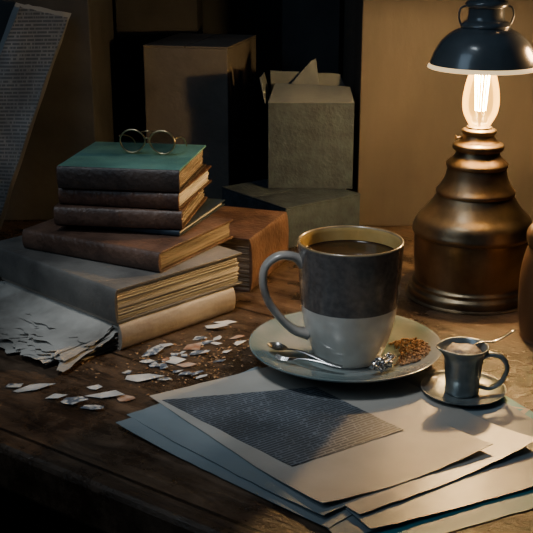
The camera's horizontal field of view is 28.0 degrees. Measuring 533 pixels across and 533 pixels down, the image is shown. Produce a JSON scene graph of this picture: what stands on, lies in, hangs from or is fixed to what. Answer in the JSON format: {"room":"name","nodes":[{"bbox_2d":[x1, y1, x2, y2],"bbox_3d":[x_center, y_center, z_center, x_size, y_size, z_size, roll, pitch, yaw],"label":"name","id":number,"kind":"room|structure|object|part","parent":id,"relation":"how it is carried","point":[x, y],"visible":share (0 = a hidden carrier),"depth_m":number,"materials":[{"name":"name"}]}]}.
{"room":"home office","nodes":[
{"label":"home office","id":0,"kind":"room"},
{"bbox_2d":[0,510,102,532],"bbox_3d":[0.000,0.989,0.742,2.960,0.050,3.200,0,18,0],"label":"floor","id":1,"kind":"structure","parent":0,"point":[11,521],"depth_m":2.13,"materials":[{"name":"brown wood"}]},
{"bbox_2d":[0,152,532,532],"bbox_3d":[-0.045,0.398,1.266,1.770,0.750,1.598,0,18,0],"label":"wooden table","id":2,"kind":"object","parent":1,"relation":"on","point":[77,463],"visible":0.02,"depth_m":0.88,"materials":[{"name":"brown wood"}]},
{"bbox_2d":[0,2,70,230],"bbox_3d":[-0.336,-0.182,1.362,0.203,0.293,0.068,-14,23,-36],"label":"newspaper","id":3,"kind":"object","parent":2,"relation":"on","point":[32,38],"visible":1,"depth_m":1.36,"materials":[{"name":"grey paper"}]},
{"bbox_2d":[0,0,117,219],"bbox_3d":[-0.355,-0.363,1.491,0.250,0.560,0.220,0,18,0],"label":"wall","id":4,"kind":"structure","parent":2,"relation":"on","point":[77,110],"depth_m":1.44,"materials":[{"name":"paint"}]},
{"bbox_2d":[0,278,235,371],"bbox_3d":[-0.191,0.039,1.115,0.226,0.028,0.244,17,24,41],"label":"paperback book","id":5,"kind":"object","parent":2,"relation":"on","point":[34,324],"visible":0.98,"depth_m":1.05,"materials":[{"name":"beige paper"}]},
{"bbox_2d":[0,236,241,323],"bbox_3d":[-0.164,-0.003,1.142,0.220,0.034,0.170,17,24,41],"label":"hardcover book","id":6,"kind":"object","parent":5,"relation":"on","point":[118,294],"visible":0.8,"depth_m":1.07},
{"bbox_2d":[22,216,232,272],"bbox_3d":[-0.147,-0.035,1.149,0.174,0.021,0.144,10,20,27],"label":"book","id":7,"kind":"object","parent":6,"relation":"on","point":[160,253],"visible":0.8,"depth_m":1.10,"materials":[{"name":"brown leather"}]},
{"bbox_2d":[65,198,224,235],"bbox_3d":[-0.136,-0.060,1.181,0.143,0.006,0.137,6,19,17],"label":"book","id":8,"kind":"object","parent":7,"relation":"on","point":[209,206],"visible":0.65,"depth_m":1.13,"materials":[{"name":"paper"}]},
{"bbox_2d":[54,190,206,229],"bbox_3d":[-0.145,-0.070,1.166,0.136,0.020,0.138,2,18,8],"label":"book","id":9,"kind":"object","parent":8,"relation":"on","point":[64,214],"visible":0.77,"depth_m":1.10,"materials":[{"name":"brown leather"}]},
{"bbox_2d":[58,165,211,209],"bbox_3d":[-0.140,-0.089,1.163,0.130,0.018,0.136,4,18,11],"label":"book","id":10,"kind":"object","parent":9,"relation":"on","point":[97,197],"visible":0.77,"depth_m":1.10,"materials":[{"name":"brown leather"}]},
{"bbox_2d":[57,142,205,192],"bbox_3d":[-0.142,-0.108,1.153,0.129,0.024,0.132,3,18,9],"label":"hardcover book","id":11,"kind":"object","parent":10,"relation":"on","point":[101,165],"visible":1,"depth_m":1.10,"materials":[{"name":"leather"}]},
{"bbox_2d":[118,129,186,154],"bbox_3d":[-0.123,-0.141,1.169,0.067,0.027,0.050,4,18,11],"label":"eyeglasses","id":12,"kind":"object","parent":11,"relation":"on","point":[162,142],"visible":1,"depth_m":1.15,"materials":[{"name":"gold metal"}]},
{"bbox_2d":[6,320,246,409],"bbox_3d":[-0.103,0.090,0.991,0.257,0.005,0.106,-15,23,-39],"label":"paper scraps","id":13,"kind":"object","parent":2,"relation":"on","point":[196,346],"visible":1,"depth_m":0.97,"materials":[{"name":"white paper"}]},
{"bbox_2d":[56,318,251,395],"bbox_3d":[-0.079,0.082,1.024,0.139,0.001,0.224,14,23,37],"label":"crumb","id":14,"kind":"object","parent":2,"relation":"on","point":[250,318],"visible":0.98,"depth_m":1.01,"materials":[{"name":"brown food"}]},
{"bbox_2d":[115,0,202,142],"bbox_3d":[-0.175,-0.412,1.769,0.130,0.480,0.140,0,18,0],"label":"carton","id":15,"kind":"object","parent":2,"relation":"on","point":[139,23],"visible":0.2,"depth_m":1.71,"materials":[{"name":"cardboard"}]},
{"bbox_2d":[143,33,255,198],"bbox_3d":[-0.095,-0.227,1.611,0.124,0.226,0.170,4,18,12],"label":"cardboard box","id":16,"kind":"object","parent":2,"relation":"on","point":[200,89],"visible":0.91,"depth_m":1.53,"materials":[{"name":"brown cardboard"}]},
{"bbox_2d":[209,206,288,291],"bbox_3d":[-0.035,-0.023,1.249,0.087,0.062,0.125,6,19,19],"label":"book","id":17,"kind":"object","parent":2,"relation":"on","point":[258,234],"visible":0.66,"depth_m":1.22,"materials":[{"name":"leather"}]},
{"bbox_2d":[222,179,360,248],"bbox_3d":[0.031,-0.076,1.423,0.124,0.054,0.140,-13,22,-35],"label":"cardboard box","id":18,"kind":"object","parent":2,"relation":"on","point":[306,209],"visible":0.62,"depth_m":1.38,"materials":[{"name":"beige cardboard"}]},
{"bbox_2d":[260,59,353,188],"bbox_3d":[0.053,-0.194,1.435,0.123,0.163,0.082,0,18,1],"label":"box","id":19,"kind":"object","parent":18,"relation":"on","point":[311,112],"visible":1,"depth_m":1.40,"materials":[{"name":"cardboard"}]},
{"bbox_2d":[116,366,532,532],"bbox_3d":[0.065,0.131,0.856,0.325,0.011,0.308,-9,20,-25],"label":"paper stack","id":20,"kind":"object","parent":2,"relation":"on","point":[388,456],"visible":0.98,"depth_m":0.83,"materials":[{"name":"white paper"}]},
{"bbox_2d":[249,311,441,383],"bbox_3d":[0.073,0.079,0.992,0.179,0.019,0.179,0,18,0],"label":"saucer","id":21,"kind":"object","parent":20,"relation":"on","point":[272,330],"visible":0.5,"depth_m":0.98,"materials":[{"name":"ceramic"}]},
{"bbox_2d":[267,342,332,365],"bbox_3d":[0.030,0.079,0.968,0.070,0.007,0.014,12,22,33],"label":"teaspoon","id":22,"kind":"object","parent":21,"relation":"on","point":[274,345],"visible":1,"depth_m":0.98,"materials":[{"name":"silver metal"}]},
{"bbox_2d":[274,354,342,367],"bbox_3d":[0.038,0.085,0.958,0.062,0.004,0.008,6,19,17],"label":"fork","id":23,"kind":"object","parent":21,"relation":"on","point":[277,356],"visible":1,"depth_m":0.96,"materials":[{"name":"silver metal"}]},
{"bbox_2d":[259,225,403,368],"bbox_3d":[0.067,0.032,0.969,0.121,0.114,0.096,-17,24,-41],"label":"coffee mug","id":24,"kind":"object","parent":21,"relation":"on","point":[350,275],"visible":0.91,"depth_m":0.95,"materials":[{"name":"grey ceramic"}]},
{"bbox_3d":[0.016,0.027,0.963,0.047,0.086,0.017,-4,18,-11],"label":"handle","id":25,"kind":"part","parent":24,"relation":"part of","materials":[{"name":"ceramic"}]},
{"bbox_2d":[369,352,395,372],"bbox_3d":[0.105,0.086,0.951,0.018,0.014,0.036,12,21,32],"label":"foil","id":26,"kind":"object","parent":21,"relation":"on","point":[383,363],"visible":1,"depth_m":0.94,"materials":[{"name":"silver metal"}]},
{"bbox_2d":[388,337,430,365],"bbox_3d":[0.133,0.077,0.989,0.036,0.012,0.061,0,18,0],"label":"sugar granules","id":27,"kind":"object","parent":21,"relation":"on","point":[417,352],"visible":1,"depth_m":0.98,"materials":[{"name":"brown food"}]},
{"bbox_2d":[420,370,506,405],"bbox_3d":[0.171,0.108,0.931,0.074,0.008,0.074,0,18,0],"label":"saucer","id":28,"kind":"object","parent":20,"relation":"on","point":[433,384],"visible":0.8,"depth_m":0.93,"materials":[{"name":"grey metal"}]},
{"bbox_2d":[436,329,514,397],"bbox_3d":[0.181,0.085,0.924,0.073,0.051,0.043,0,18,0],"label":"espresso cup","id":29,"kind":"object","parent":28,"relation":"on","point":[464,357],"visible":1,"depth_m":0.92,"materials":[{"name":"grey metal"}]},
{"bbox_3d":[0.196,0.090,0.919,0.026,0.036,0.008,4,18,11],"label":"handle","id":30,"kind":"part","parent":29,"relation":"part of","materials":[{"name":"grey metal"}]},
{"bbox_2d":[512,406,529,413],"bbox_3d":[0.162,0.123,0.899,0.111,0.001,0.064,6,19,18],"label":"paper sheet","id":31,"kind":"object","parent":20,"relation":"on","point":[524,410],"visible":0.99,"depth_m":0.90,"materials":[{"name":"beige paper"}]},
{"bbox_2d":[341,0,532,225],"bbox_3d":[0.342,-0.386,1.528,0.440,0.580,0.360,0,18,0],"label":"wall","id":32,"kind":"structure","parent":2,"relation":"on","point":[408,114],"depth_m":1.40,"materials":[{"name":"beige paint"}]},
{"bbox_2d":[405,0,532,314],"bbox_3d":[0.225,-0.134,1.134,0.142,0.345,0.142,5,19,16],"label":"table lamp","id":33,"kind":"object","parent":2,"relation":"on","point":[470,239],"visible":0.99,"depth_m":1.12,"materials":[{"name":"brown metal"}]},
{"bbox_3d":[0.225,-0.166,1.124,0.002,0.038,0.002,-7,19,-21],"label":"stem","id":34,"kind":"part","parent":33,"relation":"part of","materials":[{"name":"white glass"}]},
{"bbox_3d":[0.225,-0.228,1.103,0.111,0.038,0.111,0,18,0],"label":"lamp shade","id":35,"kind":"part","parent":33,"relation":"part of","materials":[{"name":"metal"}]},
{"bbox_3d":[0.225,-0.183,1.118,0.038,0.073,0.038,0,18,0],"label":"bulb glass","id":36,"kind":"part","parent":33,"relation":"part of","materials":[{"name":"glass"}]},
{"bbox_2d":[518,223,532,343],"bbox_3d":[0.288,0.013,1.045,0.080,0.119,0.080,0,18,0],"label":"jar","id":37,"kind":"object","parent":2,"relation":"on","point":[525,291],"visible":1,"depth_m":1.04,"materials":[{"name":"brown wood"}]},
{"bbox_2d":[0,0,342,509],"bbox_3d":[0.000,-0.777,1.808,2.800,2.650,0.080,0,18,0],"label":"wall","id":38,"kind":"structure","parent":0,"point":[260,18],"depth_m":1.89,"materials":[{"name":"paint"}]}
]}

